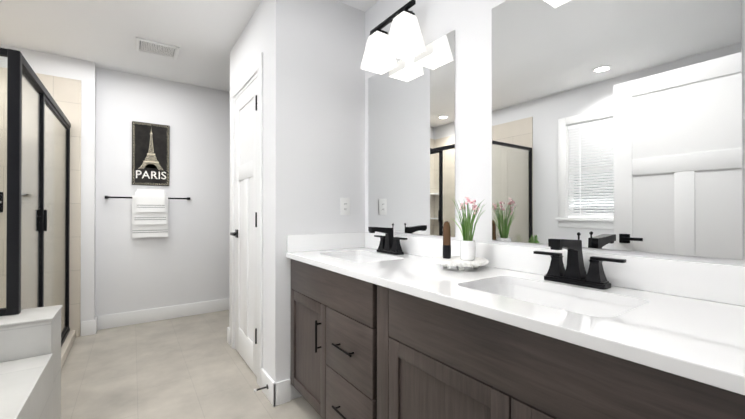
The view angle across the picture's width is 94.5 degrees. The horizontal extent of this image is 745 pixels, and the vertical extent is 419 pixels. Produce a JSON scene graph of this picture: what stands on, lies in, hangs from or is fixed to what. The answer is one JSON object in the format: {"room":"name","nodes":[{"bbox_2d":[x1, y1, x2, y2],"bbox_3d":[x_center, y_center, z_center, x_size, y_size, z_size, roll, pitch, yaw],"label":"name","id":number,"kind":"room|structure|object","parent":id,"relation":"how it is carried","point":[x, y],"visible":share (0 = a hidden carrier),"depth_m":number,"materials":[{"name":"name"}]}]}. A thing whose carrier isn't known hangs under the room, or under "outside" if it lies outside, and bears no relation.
{"room":"bathroom","nodes":[
{"label":"bathroom","id":0,"kind":"room"},
{"bbox_2d":[0,44,229,335],"bbox_3d":[-2.038,-0.107,3.764,3.900,2.550,0.230,0,0,-35],"label":"wall","id":1,"kind":"structure","parent":0,"point":[186,261],"depth_m":3.57,"materials":[{"name":"paint"}]},
{"bbox_2d":[0,67,80,336],"bbox_3d":[-3.124,-0.012,2.858,1.080,2.352,0.015,0,0,-35],"label":"tiled wall","id":2,"kind":"structure","parent":1,"relation":"attached to","point":[65,93],"depth_m":3.06,"materials":[{"name":"beige tile"}]},
{"bbox_2d":[0,192,27,211],"bbox_3d":[-3.073,-0.061,2.849,0.325,0.170,0.062,0,0,-35],"label":"shower fixture","id":3,"kind":"object","parent":2,"relation":"attached to","point":[1,201],"depth_m":2.82,"materials":[{"name":"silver metal"}]},
{"bbox_2d":[105,189,189,237],"bbox_3d":[-2.274,0.036,3.521,0.737,0.492,0.156,0,0,-35],"label":"towel rail","id":4,"kind":"object","parent":1,"relation":"attached to","point":[149,212],"visible":1,"depth_m":3.48,"materials":[{"name":"white fabric"}]},
{"bbox_2d":[132,121,169,185],"bbox_3d":[-2.302,-0.572,3.583,0.330,0.645,0.027,0,0,-35],"label":"framed picture","id":5,"kind":"object","parent":1,"relation":"attached to","point":[150,154],"visible":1,"depth_m":3.57,"materials":[{"name":"black paper"}]},
{"bbox_2d":[93,298,228,332],"bbox_3d":[-1.592,1.102,4.062,2.622,0.135,0.040,0,0,-35],"label":"baseboard","id":6,"kind":"structure","parent":1,"relation":"attached to","point":[101,322],"depth_m":3.61,"materials":[{"name":"white wood"}]},
{"bbox_2d":[0,0,378,91],"bbox_3d":[-0.620,-1.422,1.645,4.100,0.060,5.440,0,0,-35],"label":"ceiling","id":7,"kind":"structure","parent":0,"point":[203,35],"depth_m":2.68,"materials":[{"name":"paint"}]},
{"bbox_2d":[135,37,179,58],"bbox_3d":[-1.847,-1.378,2.957,0.310,0.014,0.264,0,0,-35],"label":"ceiling vent","id":8,"kind":"object","parent":7,"relation":"in","point":[154,48],"visible":0.98,"depth_m":2.94,"materials":[{"name":"white plastic"}]},
{"bbox_2d":[61,310,322,418],"bbox_3d":[-0.620,1.188,1.632,4.100,0.060,5.440,0,0,-35],"label":"floor","id":9,"kind":"structure","parent":0,"point":[193,367],"depth_m":2.38,"materials":[{"name":"tile"}]},
{"bbox_2d":[0,353,52,418],"bbox_3d":[-1.476,0.917,0.557,1.161,0.472,1.846,0,0,-35],"label":"tub deck","id":10,"kind":"object","parent":9,"relation":"on","point":[26,388],"visible":1,"depth_m":1.40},
{"bbox_2d":[0,305,62,418],"bbox_3d":[-2.081,0.837,1.437,1.147,0.640,0.286,0,0,-35],"label":"wall","id":11,"kind":"structure","parent":9,"relation":"on","point":[30,332],"depth_m":1.63,"materials":[{"name":"paint"}]},
{"bbox_2d":[61,330,75,368],"bbox_3d":[-2.292,1.127,2.443,0.120,0.070,1.610,0,0,-35],"label":"shower curb","id":12,"kind":"object","parent":9,"relation":"on","point":[68,343],"depth_m":2.81,"materials":[{"name":"tile"}]},
{"bbox_2d":[0,48,70,346],"bbox_3d":[-2.648,0.152,2.128,1.001,1.874,1.726,0,0,-35],"label":"shower enclosure","id":13,"kind":"object","parent":12,"relation":"on","point":[18,66],"visible":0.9,"depth_m":2.01,"materials":[{"name":"black"}]},
{"bbox_2d":[286,256,744,418],"bbox_3d":[0.390,0.721,1.264,0.581,0.869,2.381,0,0,-35],"label":"bathroom vanity","id":14,"kind":"object","parent":9,"relation":"on","point":[414,331],"depth_m":1.04,"materials":[{"name":"brown"}]},
{"bbox_2d":[286,248,744,387],"bbox_3d":[0.396,0.271,1.265,0.574,0.030,2.392,0,0,-35],"label":"countertop","id":15,"kind":"structure","parent":14,"relation":"on","point":[704,337],"depth_m":0.85,"materials":[{"name":"white stone"}]},
{"bbox_2d":[334,252,393,263],"bbox_3d":[-0.071,0.358,1.932,0.350,0.160,0.520,0,0,-35],"label":"sink","id":16,"kind":"object","parent":15,"relation":"in","point":[361,257],"depth_m":2.15,"materials":[{"name":"white ceramic"}]},
{"bbox_2d":[368,224,406,254],"bbox_3d":[0.058,0.171,2.023,0.172,0.176,0.292,0,0,-35],"label":"faucet","id":17,"kind":"object","parent":15,"relation":"on","point":[389,243],"visible":1,"depth_m":2.02,"materials":[{"name":"black metal"}]},
{"bbox_2d":[433,255,488,269],"bbox_3d":[0.387,0.237,1.521,0.240,0.040,0.240,0,0,-35],"label":"decorative tray","id":18,"kind":"object","parent":15,"relation":"on","point":[455,261],"visible":0.9,"depth_m":1.46,"materials":[{"name":"white"}]},
{"bbox_2d":[443,221,450,258],"bbox_3d":[0.336,0.136,1.556,0.037,0.167,0.036,0,0,-35],"label":"lotion bottle","id":19,"kind":"object","parent":18,"relation":"on","point":[446,240],"visible":1,"depth_m":1.54,"materials":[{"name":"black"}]},
{"bbox_2d":[452,196,483,260],"bbox_3d":[0.429,0.080,1.510,0.135,0.278,0.153,0,0,-35],"label":"potted plant","id":20,"kind":"object","parent":18,"relation":"on","point":[467,248],"visible":1,"depth_m":1.48,"materials":[{"name":"green plant"}]},
{"bbox_2d":[466,280,637,315],"bbox_3d":[0.528,0.353,1.071,0.350,0.160,0.520,0,0,-35],"label":"sink","id":21,"kind":"object","parent":15,"relation":"in","point":[560,297],"depth_m":1.18,"materials":[{"name":"white ceramic"}]},
{"bbox_2d":[533,232,625,288],"bbox_3d":[0.657,0.167,1.161,0.172,0.176,0.292,0,0,-35],"label":"faucet","id":22,"kind":"object","parent":15,"relation":"on","point":[574,273],"visible":1,"depth_m":1.17,"materials":[{"name":"black metal"}]},
{"bbox_2d":[229,0,269,375],"bbox_3d":[-0.867,-0.113,2.554,0.100,2.550,0.960,0,0,-35],"label":"wall","id":23,"kind":"structure","parent":0,"point":[252,43],"depth_m":2.18,"materials":[{"name":"paint"}]},
{"bbox_2d":[227,327,229,344],"bbox_3d":[-0.591,1.099,3.477,1.646,0.135,0.036,0,0,-35],"label":"baseboard","id":24,"kind":"structure","parent":23,"relation":"attached to","point":[228,329],"depth_m":2.97,"materials":[{"name":"white wood"}]},
{"bbox_2d":[230,77,256,376],"bbox_3d":[-0.967,0.118,2.599,0.087,2.065,0.647,0,0,-35],"label":"room door","id":25,"kind":"structure","parent":23,"relation":"in","point":[245,233],"depth_m":2.59,"materials":[{"name":"white wood"}]},
{"bbox_2d":[230,52,262,387],"bbox_3d":[-0.928,0.068,2.629,0.113,2.190,0.870,0,0,-35],"label":"door frame","id":26,"kind":"structure","parent":23,"relation":"attached to","point":[255,69],"depth_m":2.30,"materials":[{"name":"white wood"}]},
{"bbox_2d":[254,384,267,391],"bbox_3d":[-0.675,1.085,2.086,0.080,0.028,0.028,0,0,-35],"label":"door stop","id":27,"kind":"object","parent":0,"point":[256,390],"visible":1,"depth_m":2.08,"materials":[{"name":"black metal"}]},
{"bbox_2d":[270,0,364,399],"bbox_3d":[0.105,-0.112,2.584,1.730,2.550,0.100,0,0,-35],"label":"wall block","id":28,"kind":"object","parent":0,"point":[317,120],"visible":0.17,"depth_m":2.18,"materials":[{"name":"paint"}]},
{"bbox_2d":[287,232,365,251],"bbox_3d":[-0.289,0.208,2.234,0.551,0.104,0.020,0,0,-35],"label":"backsplash","id":29,"kind":"structure","parent":28,"relation":"attached to","point":[306,242],"depth_m":2.21,"materials":[{"name":"white stone"}]},
{"bbox_2d":[340,198,349,214],"bbox_3d":[-0.183,-0.021,2.317,0.072,0.116,0.008,0,0,-35],"label":"electrical outlet plate","id":30,"kind":"object","parent":28,"relation":"attached to","point":[344,206],"visible":1,"depth_m":2.31,"materials":[{"name":"white plastic"}]},
{"bbox_2d":[365,0,744,265],"bbox_3d":[0.841,-0.119,1.219,0.100,2.550,2.983,0,0,-35],"label":"wall","id":31,"kind":"structure","parent":0,"point":[469,22],"depth_m":1.66,"materials":[{"name":"paint"}]},
{"bbox_2d":[360,0,425,74],"bbox_3d":[0.121,-1.010,2.000,0.194,0.295,0.404,0,0,-35],"label":"sconce","id":32,"kind":"object","parent":31,"relation":"attached to","point":[403,40],"visible":1,"depth_m":1.96,"materials":[{"name":"white glass"}]},
{"bbox_2d":[368,30,455,236],"bbox_3d":[0.195,-0.383,2.055,0.005,1.046,0.777,0,0,-35],"label":"mirror","id":33,"kind":"object","parent":31,"relation":"attached to","point":[411,145],"visible":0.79,"depth_m":1.98,"materials":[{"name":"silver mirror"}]},
{"bbox_2d":[492,0,743,259],"bbox_3d":[0.763,-0.387,1.238,0.005,1.046,0.779,0,0,-35],"label":"mirror","id":34,"kind":"object","parent":31,"relation":"attached to","point":[617,124],"visible":1,"depth_m":1.15,"materials":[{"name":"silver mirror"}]},
{"bbox_2d":[366,232,744,303],"bbox_3d":[0.629,0.204,1.415,0.020,0.104,2.370,0,0,-35],"label":"backsplash","id":35,"kind":"structure","parent":0,"relation":"attached to","point":[724,283],"depth_m":1.10,"materials":[{"name":"white stone"}]}
]}

